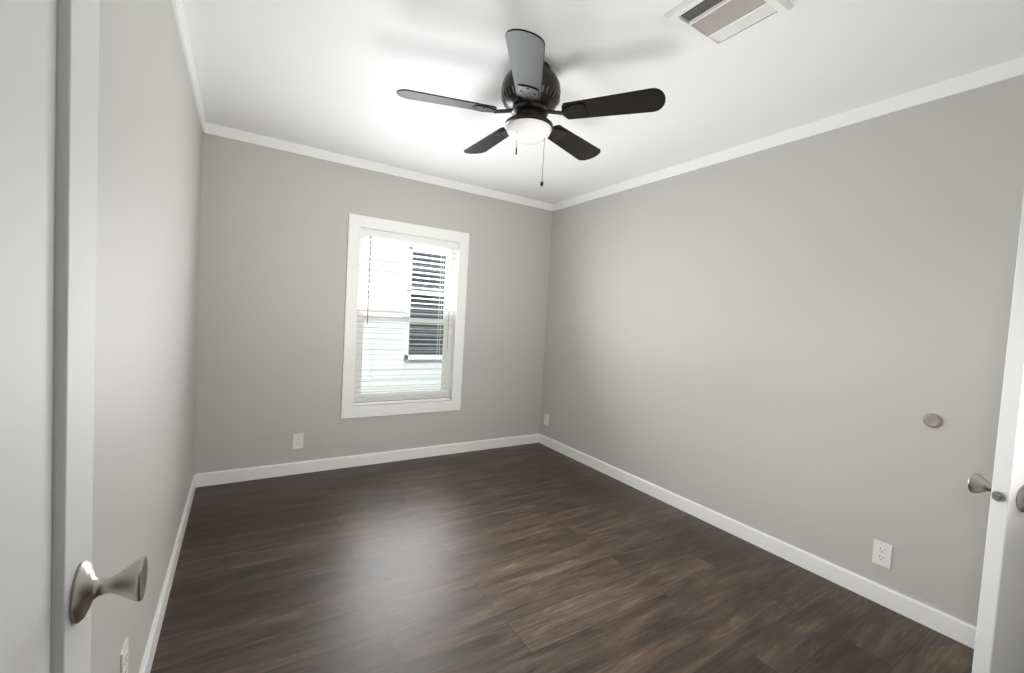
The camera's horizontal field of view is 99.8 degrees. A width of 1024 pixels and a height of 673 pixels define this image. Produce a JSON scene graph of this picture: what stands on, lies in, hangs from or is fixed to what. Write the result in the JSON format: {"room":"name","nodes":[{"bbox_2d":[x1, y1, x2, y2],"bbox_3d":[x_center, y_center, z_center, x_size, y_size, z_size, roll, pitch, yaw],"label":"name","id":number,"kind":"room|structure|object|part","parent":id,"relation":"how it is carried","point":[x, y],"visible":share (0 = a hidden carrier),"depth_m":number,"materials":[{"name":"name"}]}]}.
{"room":"empty bedroom","nodes":[
{"label":"empty bedroom","id":0,"kind":"room"},
{"bbox_2d":[91,0,201,672],"bbox_3d":[-1.195,-0.068,1.326,0.120,2.440,3.857,2,3,-32],"label":"wall","id":1,"kind":"structure","parent":0,"point":[148,202],"depth_m":1.26,"materials":[{"name":"grey paint"}]},
{"bbox_2d":[120,637,128,672],"bbox_3d":[-1.044,0.887,1.162,0.007,0.114,0.070,2,3,-32],"label":"electrical outlet","id":2,"kind":"object","parent":1,"relation":"attached to","point":[124,661],"visible":1,"depth_m":1.15,"materials":[{"name":"white plastic"}]},
{"bbox_2d":[139,474,198,672],"bbox_3d":[-1.206,1.105,1.414,0.013,0.090,3.617,2,3,-32],"label":"baseboard","id":3,"kind":"structure","parent":1,"relation":"attached to","point":[148,657],"depth_m":1.79,"materials":[{"name":"white wood"}]},
{"bbox_2d":[171,0,210,133],"bbox_3d":[-1.068,-1.250,1.310,0.020,0.066,3.617,2,3,-32],"label":"crown molding","id":4,"kind":"structure","parent":1,"relation":"attached to","point":[177,4],"depth_m":2.02,"materials":[{"name":"white wood"}]},
{"bbox_2d":[194,133,552,473],"bbox_3d":[-0.909,-0.159,3.708,2.896,2.440,0.120,2,3,-32],"label":"wall","id":5,"kind":"structure","parent":0,"point":[273,246],"depth_m":3.27,"materials":[{"name":"grey paint"}]},
{"bbox_2d":[293,433,303,448],"bbox_3d":[-1.619,0.793,3.264,0.070,0.114,0.007,2,3,-32],"label":"electrical outlet","id":6,"kind":"object","parent":5,"relation":"attached to","point":[297,441],"visible":1,"depth_m":3.26,"materials":[{"name":"white plastic"}]},
{"bbox_2d":[199,434,538,486],"bbox_3d":[-0.935,1.018,3.708,2.850,0.090,0.013,2,3,-32],"label":"baseboard","id":7,"kind":"structure","parent":5,"relation":"attached to","point":[269,471],"depth_m":3.48,"materials":[{"name":"white wood"}]},
{"bbox_2d":[211,123,550,210],"bbox_3d":[-0.812,-1.338,3.592,2.820,0.066,0.020,2,3,-32],"label":"crown molding","id":8,"kind":"structure","parent":5,"relation":"attached to","point":[217,130],"depth_m":3.37,"materials":[{"name":"white wood"}]},
{"bbox_2d":[341,213,468,418],"bbox_3d":[-0.902,-0.143,3.704,1.036,1.610,0.136,2,3,-32],"label":"window","id":9,"kind":"structure","parent":5,"relation":"in","point":[356,224],"depth_m":3.66,"materials":[{"name":"white wood"}]},
{"bbox_3d":[-0.922,-0.148,3.735,0.712,1.271,0.029,2,3,-32],"label":"glass","id":10,"kind":"part","parent":9,"relation":"part of","materials":[{"name":"clear glass"}]},
{"bbox_3d":[-0.921,-0.145,3.735,0.852,1.426,0.064,2,3,-32],"label":"window sash","id":11,"kind":"part","parent":9,"relation":"part of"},
{"bbox_2d":[354,228,458,405],"bbox_3d":[-0.889,-0.142,3.683,0.844,1.420,0.062,2,3,-32],"label":"window blinds","id":12,"kind":"object","parent":9,"relation":"attached to","point":[377,234],"visible":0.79,"depth_m":3.65,"materials":[{"name":"white plastic"}]},
{"bbox_2d":[367,236,451,345],"bbox_3d":[-0.854,-0.341,3.648,0.710,0.900,0.008,2,3,-32],"label":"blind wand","id":13,"kind":"object","parent":12,"relation":"hanging from","point":[369,283],"visible":1,"depth_m":3.46,"materials":[{"name":"white plastic"}]},
{"bbox_2d":[150,443,973,672],"bbox_3d":[0.009,1.245,2.186,3.136,0.120,3.857,2,3,-32],"label":"floor","id":14,"kind":"structure","parent":0,"point":[533,558],"depth_m":2.05,"materials":[{"name":"wood"}]},
{"bbox_2d":[182,0,1023,203],"bbox_3d":[0.154,-1.308,2.072,3.136,0.120,3.857,2,3,-32],"label":"ceiling","id":15,"kind":"structure","parent":0,"point":[334,76],"depth_m":2.00,"materials":[{"name":"white paint"}]},
{"bbox_2d":[396,29,665,185],"bbox_3d":[0.053,-0.984,2.071,1.159,0.538,1.112,2,3,-32],"label":"fan","id":16,"kind":"object","parent":15,"relation":"hanging from","point":[530,92],"visible":1,"depth_m":1.92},
{"bbox_3d":[0.088,-0.866,2.001,0.145,0.313,0.039,2,3,-32],"label":"pullchain cord","id":17,"kind":"part","parent":16,"relation":"part of","materials":[{"name":"brown metal"}]},
{"bbox_3d":[0.087,-1.113,2.023,0.280,0.272,0.280,2,3,-32],"label":"motor","id":18,"kind":"part","parent":16,"relation":"part of","materials":[{"name":"brown metal"}]},
{"bbox_2d":[664,0,792,48],"bbox_3d":[0.784,-1.181,1.572,0.323,0.016,0.297,2,3,-32],"label":"ceiling vent","id":19,"kind":"object","parent":15,"relation":"in","point":[716,24],"visible":1,"depth_m":1.59,"materials":[{"name":"white plastic"}]},
{"bbox_2d":[539,75,1023,626],"bbox_3d":[1.357,0.005,2.932,0.120,2.440,3.857,2,3,-32],"label":"wall","id":20,"kind":"structure","parent":0,"point":[793,343],"depth_m":2.32,"materials":[{"name":"grey paint"}]},
{"bbox_2d":[544,413,548,425],"bbox_3d":[0.350,0.844,4.375,0.007,0.114,0.070,2,3,-32],"label":"electrical outlet","id":21,"kind":"object","parent":20,"relation":"attached to","point":[546,419],"visible":1,"depth_m":4.37,"materials":[{"name":"white plastic"}]},
{"bbox_2d":[539,434,976,648],"bbox_3d":[1.234,1.176,2.949,0.013,0.090,3.617,2,3,-32],"label":"baseboard","id":22,"kind":"structure","parent":20,"relation":"attached to","point":[956,629],"depth_m":2.37,"materials":[{"name":"white wood"}]},
{"bbox_2d":[551,56,1023,210],"bbox_3d":[1.365,-1.180,2.842,0.020,0.066,3.617,2,3,-32],"label":"crown molding","id":23,"kind":"structure","parent":20,"relation":"attached to","point":[1013,68],"depth_m":2.28,"materials":[{"name":"white wood"}]},
{"bbox_2d":[872,539,892,568],"bbox_3d":[1.787,1.051,2.082,0.007,0.114,0.070,2,3,-32],"label":"electrical outlet","id":24,"kind":"object","parent":20,"relation":"attached to","point":[882,554],"visible":1,"depth_m":2.08,"materials":[{"name":"white plastic"}]},
{"bbox_2d":[923,413,942,427],"bbox_3d":[1.892,0.379,1.940,0.013,0.066,0.066,2,3,-32],"label":"door stop","id":25,"kind":"object","parent":20,"relation":"attached to","point":[931,420],"visible":1,"depth_m":1.94,"materials":[{"name":"grey rubber"}]},
{"bbox_3d":[1.072,0.096,0.550,2.896,2.440,0.120,2,3,-32],"label":"wall","id":26,"kind":"structure","parent":0,"visible":0},
{"bbox_2d":[0,0,147,672],"bbox_3d":[-0.354,0.225,0.260,0.108,2.030,0.833,2,3,-32],"label":"door","id":27,"kind":"structure","parent":26,"relation":"in","point":[52,586],"depth_m":0.47,"materials":[{"name":"white wood"}]},
{"bbox_3d":[-0.546,0.323,0.574,0.094,0.072,0.111,2,3,-32],"label":"knob","id":28,"kind":"part","parent":27,"relation":"part of","materials":[{"name":"grey metal"}]},
{"bbox_2d":[968,195,1023,672],"bbox_3d":[1.644,0.297,1.188,0.885,2.030,0.164,3,3,-15],"label":"door","id":29,"kind":"structure","parent":26,"relation":"in","point":[999,643],"depth_m":1.08,"materials":[{"name":"white wood"}]},
{"bbox_3d":[1.264,0.403,1.093,0.111,0.072,0.164,3,3,-15],"label":"knob","id":30,"kind":"part","parent":29,"relation":"part of","materials":[{"name":"grey metal"}]},
{"label":"outside","id":31,"kind":"structure","parent":0,"visible":0},
{"bbox_2d":[361,240,445,393],"bbox_3d":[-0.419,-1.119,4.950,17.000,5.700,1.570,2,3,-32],"label":"window pane","id":32,"kind":"structure","parent":31,"point":[391,385],"depth_m":5.15,"materials":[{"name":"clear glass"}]}
]}

